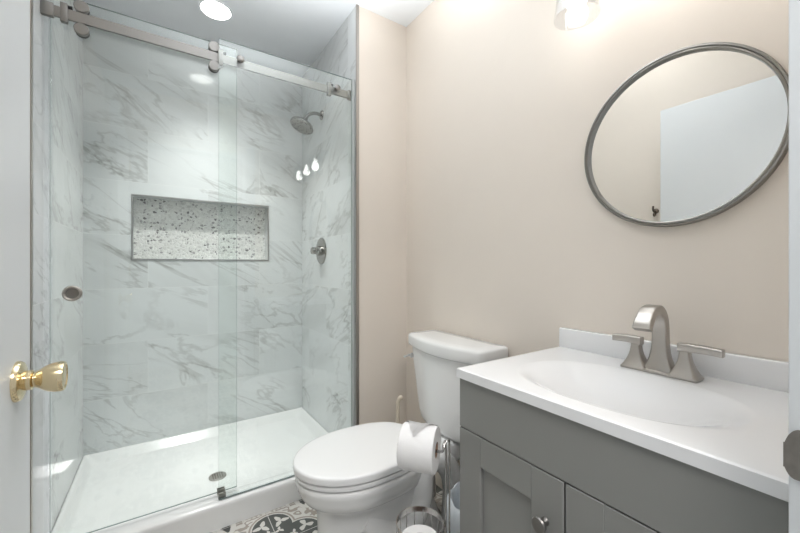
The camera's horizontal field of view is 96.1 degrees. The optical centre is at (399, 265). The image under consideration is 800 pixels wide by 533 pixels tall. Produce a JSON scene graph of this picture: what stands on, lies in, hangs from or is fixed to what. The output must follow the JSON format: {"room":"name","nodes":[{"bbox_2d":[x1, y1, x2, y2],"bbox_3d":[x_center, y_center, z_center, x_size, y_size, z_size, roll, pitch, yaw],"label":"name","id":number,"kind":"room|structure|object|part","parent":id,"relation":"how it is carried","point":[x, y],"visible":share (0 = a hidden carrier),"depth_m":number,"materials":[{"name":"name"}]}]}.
{"room":"bathroom","nodes":[
{"label":"bathroom","id":0,"kind":"room"},
{"bbox_2d":[33,0,82,532],"bbox_3d":[-1.017,-0.120,0.817,0.100,2.440,2.557,0,0,-34],"label":"wall","id":1,"kind":"structure","parent":0,"point":[57,48],"depth_m":1.44,"materials":[{"name":"white stone"}]},
{"bbox_2d":[30,0,32,532],"bbox_3d":[-1.168,-0.120,1.139,0.004,2.440,0.020,0,0,-34],"label":"trim","id":2,"kind":"structure","parent":1,"relation":"attached to","point":[31,1],"depth_m":1.14,"materials":[{"name":"paint"}]},
{"bbox_2d":[83,15,301,455],"bbox_3d":[-1.087,-0.120,2.363,1.694,2.440,0.104,0,0,-34],"label":"wall","id":3,"kind":"structure","parent":0,"point":[192,174],"depth_m":2.17,"materials":[{"name":"stone"}]},
{"bbox_3d":[-1.202,-0.215,2.234,0.749,0.373,0.016,0,0,-34],"label":"niche frame","id":4,"kind":"part","parent":3,"relation":"part of","materials":[{"name":"stone"}]},
{"bbox_2d":[82,0,433,76],"bbox_3d":[-0.407,-1.380,1.340,1.694,0.080,2.762,0,0,-34],"label":"ceiling","id":5,"kind":"structure","parent":0,"point":[298,31],"depth_m":1.97,"materials":[{"name":"white paint"}]},
{"bbox_2d":[198,0,232,20],"bbox_3d":[-0.966,-1.337,1.888,0.160,0.006,0.160,0,0,-34],"label":"recessed light","id":6,"kind":"object","parent":5,"relation":"in","point":[214,9],"visible":1,"depth_m":1.88,"materials":[{"name":"white paint"}]},
{"bbox_2d":[210,485,444,532],"bbox_3d":[-0.086,1.140,0.857,1.694,0.080,3.922,0,0,-34],"label":"floor","id":7,"kind":"structure","parent":0,"point":[297,516],"depth_m":1.54,"materials":[{"name":"tile"}]},
{"bbox_2d":[51,407,327,532],"bbox_3d":[-0.953,1.048,1.879,1.181,0.105,0.856,0,0,-34],"label":"shower pan","id":8,"kind":"object","parent":7,"relation":"on","point":[114,486],"visible":0.95,"depth_m":1.78,"materials":[{"name":"white plastic"}]},
{"bbox_2d":[217,486,225,498],"bbox_3d":[-0.771,0.983,1.554,0.029,0.025,0.048,0,0,-34],"label":"guide","id":9,"kind":"object","parent":8,"relation":"on","point":[221,493],"visible":1,"depth_m":1.54,"materials":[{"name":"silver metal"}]},
{"bbox_2d":[219,38,354,499],"bbox_3d":[-0.503,0.017,1.698,0.635,1.955,0.026,0,0,-34],"label":"shower frame","id":10,"kind":"object","parent":8,"relation":"on","point":[240,58],"visible":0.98,"depth_m":1.86,"materials":[{"name":"metal"}]},
{"bbox_2d":[396,395,402,423],"bbox_3d":[-0.010,0.875,1.794,0.100,0.450,0.100,0,0,-34],"label":"toilet brush","id":11,"kind":"object","parent":7,"relation":"on","point":[400,397],"visible":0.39,"depth_m":1.78,"materials":[{"name":"beige plastic"}]},
{"bbox_2d":[293,330,507,532],"bbox_3d":[-0.017,0.709,1.392,0.761,0.783,0.466,0,0,-34],"label":"toilet","id":12,"kind":"object","parent":7,"relation":"on","point":[353,479],"visible":0.67,"depth_m":1.34,"materials":[{"name":"white ceramic"}]},
{"bbox_3d":[-0.147,0.696,1.353,0.501,0.036,0.360,0,0,-34],"label":"lid","id":13,"kind":"part","parent":12,"relation":"part of","materials":[{"name":"white plastic"}]},
{"bbox_3d":[-0.140,0.724,1.357,0.507,0.021,0.354,0,0,-34],"label":"seat","id":14,"kind":"part","parent":12,"relation":"part of","materials":[{"name":"white plastic"}]},
{"bbox_3d":[0.041,0.424,1.696,0.048,0.024,0.019,0,0,-34],"label":"flush lever","id":15,"kind":"part","parent":12,"relation":"part of","materials":[{"name":"silver metal"}]},
{"bbox_3d":[0.216,0.547,1.547,0.188,0.345,0.442,0,0,-34],"label":"tank","id":16,"kind":"part","parent":12,"relation":"part of","materials":[{"name":"white ceramic"}]},
{"bbox_3d":[0.212,0.346,1.544,0.211,0.058,0.466,0,0,-34],"label":"tank lid","id":17,"kind":"part","parent":12,"relation":"part of","materials":[{"name":"white ceramic"}]},
{"bbox_2d":[396,439,449,532],"bbox_3d":[0.057,0.794,1.013,0.138,0.612,0.136,0,0,-34],"label":"toilet paper stand","id":18,"kind":"object","parent":7,"relation":"on","point":[414,509],"visible":0.79,"depth_m":1.01,"materials":[{"name":"metal"}]},
{"bbox_2d":[397,420,440,474],"bbox_3d":[0.055,0.509,1.011,0.100,0.128,0.122,0,0,18],"label":"toilet paper roll","id":19,"kind":"object","parent":18,"relation":"on","point":[417,443],"visible":1,"depth_m":0.97,"materials":[{"name":"paper"}]},
{"bbox_2d":[396,509,442,532],"bbox_3d":[0.056,0.903,1.012,0.136,0.347,0.136,0,0,-34],"label":"wire basket","id":20,"kind":"object","parent":18,"relation":"on","point":[431,511],"depth_m":1.06,"materials":[{"name":"silver metal"}]},
{"bbox_3d":[0.060,0.794,1.010,0.141,0.606,0.025,0,0,8],"label":"wire arm","id":21,"kind":"part","parent":18,"relation":"part of"},
{"bbox_3d":[0.067,0.792,1.018,0.116,0.609,0.106,0,0,-34],"label":"wire arm","id":22,"kind":"part","parent":18,"relation":"part of"},
{"bbox_3d":[0.056,1.021,1.012,0.112,0.100,0.112,0,0,-34],"label":"toilet paper roll","id":23,"kind":"object","parent":18,"relation":"on","visible":0},
{"bbox_3d":[0.056,0.920,1.012,0.112,0.100,0.112,0,0,-34],"label":"toilet paper roll","id":24,"kind":"object","parent":23,"relation":"on","visible":0},
{"bbox_2d":[402,524,436,532],"bbox_3d":[0.056,0.819,1.012,0.112,0.100,0.112,0,0,-34],"label":"toilet paper roll","id":25,"kind":"object","parent":24,"relation":"on","point":[419,528],"visible":0.99,"depth_m":1.05,"materials":[{"name":"paper"}]},
{"bbox_2d":[447,481,459,532],"bbox_3d":[0.241,0.919,1.162,0.196,0.362,0.192,0,0,-34],"label":"trash can","id":26,"kind":"object","parent":7,"relation":"on","point":[455,491],"visible":0.21,"depth_m":1.13,"materials":[{"name":"white plastic"}]},
{"bbox_2d":[460,378,788,532],"bbox_3d":[0.519,0.700,0.835,0.509,0.800,0.617,0,0,-34],"label":"vanity cabinet","id":27,"kind":"object","parent":7,"relation":"on","point":[525,468],"visible":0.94,"depth_m":0.70,"materials":[{"name":"grey paint"}]},
{"bbox_3d":[0.255,0.714,0.849,0.008,0.416,0.154,0,0,-34],"label":"door panel","id":28,"kind":"part","parent":27,"relation":"part of","materials":[{"name":"grey paint"}]},
{"bbox_3d":[0.251,0.714,0.847,0.019,0.562,0.300,0,0,-34],"label":"cabinet door","id":29,"kind":"part","parent":27,"relation":"part of","materials":[{"name":"grey paint"}]},
{"bbox_3d":[0.292,0.534,0.743,0.028,0.033,0.033,0,0,-34],"label":"knob","id":30,"kind":"part","parent":27,"relation":"part of","materials":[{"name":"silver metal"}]},
{"bbox_3d":[0.423,0.714,0.588,0.019,0.562,0.314,0,0,-34],"label":"cabinet door","id":31,"kind":"part","parent":27,"relation":"part of","materials":[{"name":"grey paint"}]},
{"bbox_2d":[456,327,788,501],"bbox_3d":[0.527,0.281,0.843,0.487,0.138,0.623,0,0,-34],"label":"sink","id":32,"kind":"object","parent":27,"relation":"in","point":[732,424],"visible":0.9,"depth_m":0.79,"materials":[{"name":"white ceramic"}]},
{"bbox_2d":[612,304,724,382],"bbox_3d":[0.637,0.187,0.891,0.132,0.177,0.236,0,0,-34],"label":"faucet","id":33,"kind":"object","parent":32,"relation":"on","point":[654,319],"visible":1,"depth_m":0.90,"materials":[{"name":"silver metal"}]},
{"bbox_3d":[0.623,0.201,0.983,0.024,0.022,0.069,0,0,-36],"label":"lever","id":34,"kind":"part","parent":33,"relation":"part of","materials":[{"name":"silver metal"}]},
{"bbox_3d":[0.635,0.238,0.966,0.050,0.062,0.061,0,0,-34],"label":"handle","id":35,"kind":"part","parent":33,"relation":"part of","materials":[{"name":"silver metal"}]},
{"bbox_3d":[0.631,0.184,0.899,0.131,0.171,0.069,0,0,-34],"label":"spout","id":36,"kind":"part","parent":33,"relation":"part of","materials":[{"name":"silver metal"}]},
{"bbox_3d":[0.665,0.272,0.921,0.052,0.008,0.168,0,0,-34],"label":"plate","id":37,"kind":"part","parent":33,"relation":"part of","materials":[{"name":"silver metal"}]},
{"bbox_3d":[0.695,0.238,0.876,0.050,0.062,0.061,0,0,-34],"label":"handle","id":38,"kind":"part","parent":33,"relation":"part of","materials":[{"name":"silver metal"}]},
{"bbox_3d":[0.711,0.201,0.851,0.024,0.022,0.087,0,0,-32],"label":"lever","id":39,"kind":"part","parent":33,"relation":"part of","materials":[{"name":"silver metal"}]},
{"bbox_2d":[302,6,405,432],"bbox_3d":[-0.331,-0.120,2.294,0.311,2.440,0.856,0,0,-34],"label":"wall","id":40,"kind":"structure","parent":0,"point":[326,152],"depth_m":1.99,"materials":[{"name":"beige paint"}]},
{"bbox_2d":[40,0,350,532],"bbox_3d":[-0.748,0.012,1.571,1.182,1.944,0.042,0,0,-34],"label":"door","id":41,"kind":"structure","parent":40,"relation":"in","point":[65,12],"depth_m":1.41,"materials":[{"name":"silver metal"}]},
{"bbox_3d":[-1.177,0.101,1.290,0.056,0.056,0.010,0,0,-34],"label":"finger pull","id":42,"kind":"part","parent":41,"relation":"part of","materials":[{"name":"silver metal"}]},
{"bbox_2d":[65,288,78,297],"bbox_3d":[-1.179,0.101,1.293,0.037,0.037,0.003,0,0,-34],"label":"door handle","id":43,"kind":"object","parent":41,"relation":"on","point":[69,292],"depth_m":1.29,"materials":[{"name":"silver metal"}]},
{"bbox_2d":[290,110,323,134],"bbox_3d":[-0.565,-0.886,2.188,0.197,0.163,0.143,0,0,-34],"label":"shower","id":44,"kind":"object","parent":40,"relation":"attached to","point":[300,124],"visible":1,"depth_m":2.17,"materials":[{"name":"metal"}]},
{"bbox_3d":[-0.537,-0.918,2.215,0.114,0.067,0.023,0,0,-37],"label":"arm","id":45,"kind":"part","parent":44,"relation":"part of","materials":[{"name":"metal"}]},
{"bbox_2d":[310,238,326,263],"bbox_3d":[-0.519,-0.090,2.236,0.067,0.166,0.166,0,0,-34],"label":"shower valve","id":46,"kind":"object","parent":40,"relation":"attached to","point":[320,250],"visible":1,"depth_m":2.22,"materials":[{"name":"metal"}]},
{"bbox_3d":[-0.514,-0.090,2.219,0.057,0.060,0.095,0,0,-34],"label":"valve handle","id":47,"kind":"part","parent":46,"relation":"part of","materials":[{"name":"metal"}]},
{"bbox_3d":[-0.496,-0.090,2.252,0.011,0.166,0.166,0,0,-34],"label":"valve plate","id":48,"kind":"part","parent":46,"relation":"part of","materials":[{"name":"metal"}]},
{"bbox_2d":[356,4,358,424],"bbox_3d":[-0.220,-0.172,1.853,0.015,2.335,0.009,0,0,-34],"label":"trim","id":49,"kind":"structure","parent":40,"relation":"attached to","point":[357,6],"depth_m":1.85,"materials":[{"name":"metal"}]},
{"bbox_2d":[406,0,788,489],"bbox_3d":[0.283,-0.120,1.741,0.100,2.440,2.657,0,0,-34],"label":"wall","id":50,"kind":"structure","parent":0,"point":[510,244],"depth_m":1.27,"materials":[{"name":"beige paint"}]},
{"bbox_2d":[554,0,600,28],"bbox_3d":[0.660,-0.857,0.919,0.183,0.237,0.527,0,0,-34],"label":"vanity light","id":51,"kind":"object","parent":50,"relation":"attached to","point":[572,5],"visible":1,"depth_m":1.06,"materials":[{"name":"white glass"}]},
{"bbox_3d":[0.526,-0.805,1.070,0.055,0.086,0.055,0,0,-34],"label":"bulb","id":52,"kind":"part","parent":51,"relation":"part of","materials":[{"name":"white glass"}]},
{"bbox_2d":[559,327,788,392],"bbox_3d":[0.721,0.245,0.972,0.020,0.066,0.623,0,0,-34],"label":"backsplash","id":53,"kind":"structure","parent":50,"relation":"attached to","point":[750,370],"depth_m":0.88,"materials":[{"name":"white stone"}]},
{"bbox_2d":[584,42,788,226],"bbox_3d":[0.726,-0.336,0.966,0.020,0.464,0.464,0,0,-34],"label":"round mirror","id":54,"kind":"object","parent":50,"relation":"attached to","point":[694,132],"visible":0.93,"depth_m":0.93,"materials":[{"name":"silver metal"}]},
{"bbox_3d":[0.322,-0.120,0.244,1.494,2.440,0.120,0,0,-34],"label":"wall","id":55,"kind":"structure","parent":0,"visible":0},
{"bbox_2d":[0,0,67,532],"bbox_3d":[-0.443,0.083,0.327,0.096,2.010,0.821,0,0,-34],"label":"door","id":56,"kind":"structure","parent":55,"relation":"in","point":[17,379],"depth_m":0.59,"materials":[{"name":"white paint"}]},
{"bbox_3d":[-0.607,0.194,0.621,0.042,0.052,0.052,0,0,-34],"label":"knob","id":57,"kind":"part","parent":56,"relation":"part of","materials":[{"name":"gold metal"}]},
{"bbox_2d":[783,0,799,532],"bbox_3d":[0.509,0.045,0.374,0.088,2.110,0.139,0,0,-34],"label":"door frame","id":58,"kind":"structure","parent":55,"relation":"attached to","point":[791,446],"depth_m":0.41,"materials":[{"name":"white paint"}]},
{"bbox_3d":[0.454,0.214,0.395,0.045,0.057,0.009,0,0,44],"label":"strike plate","id":59,"kind":"part","parent":58,"relation":"part of","materials":[{"name":"metal"}]}
]}

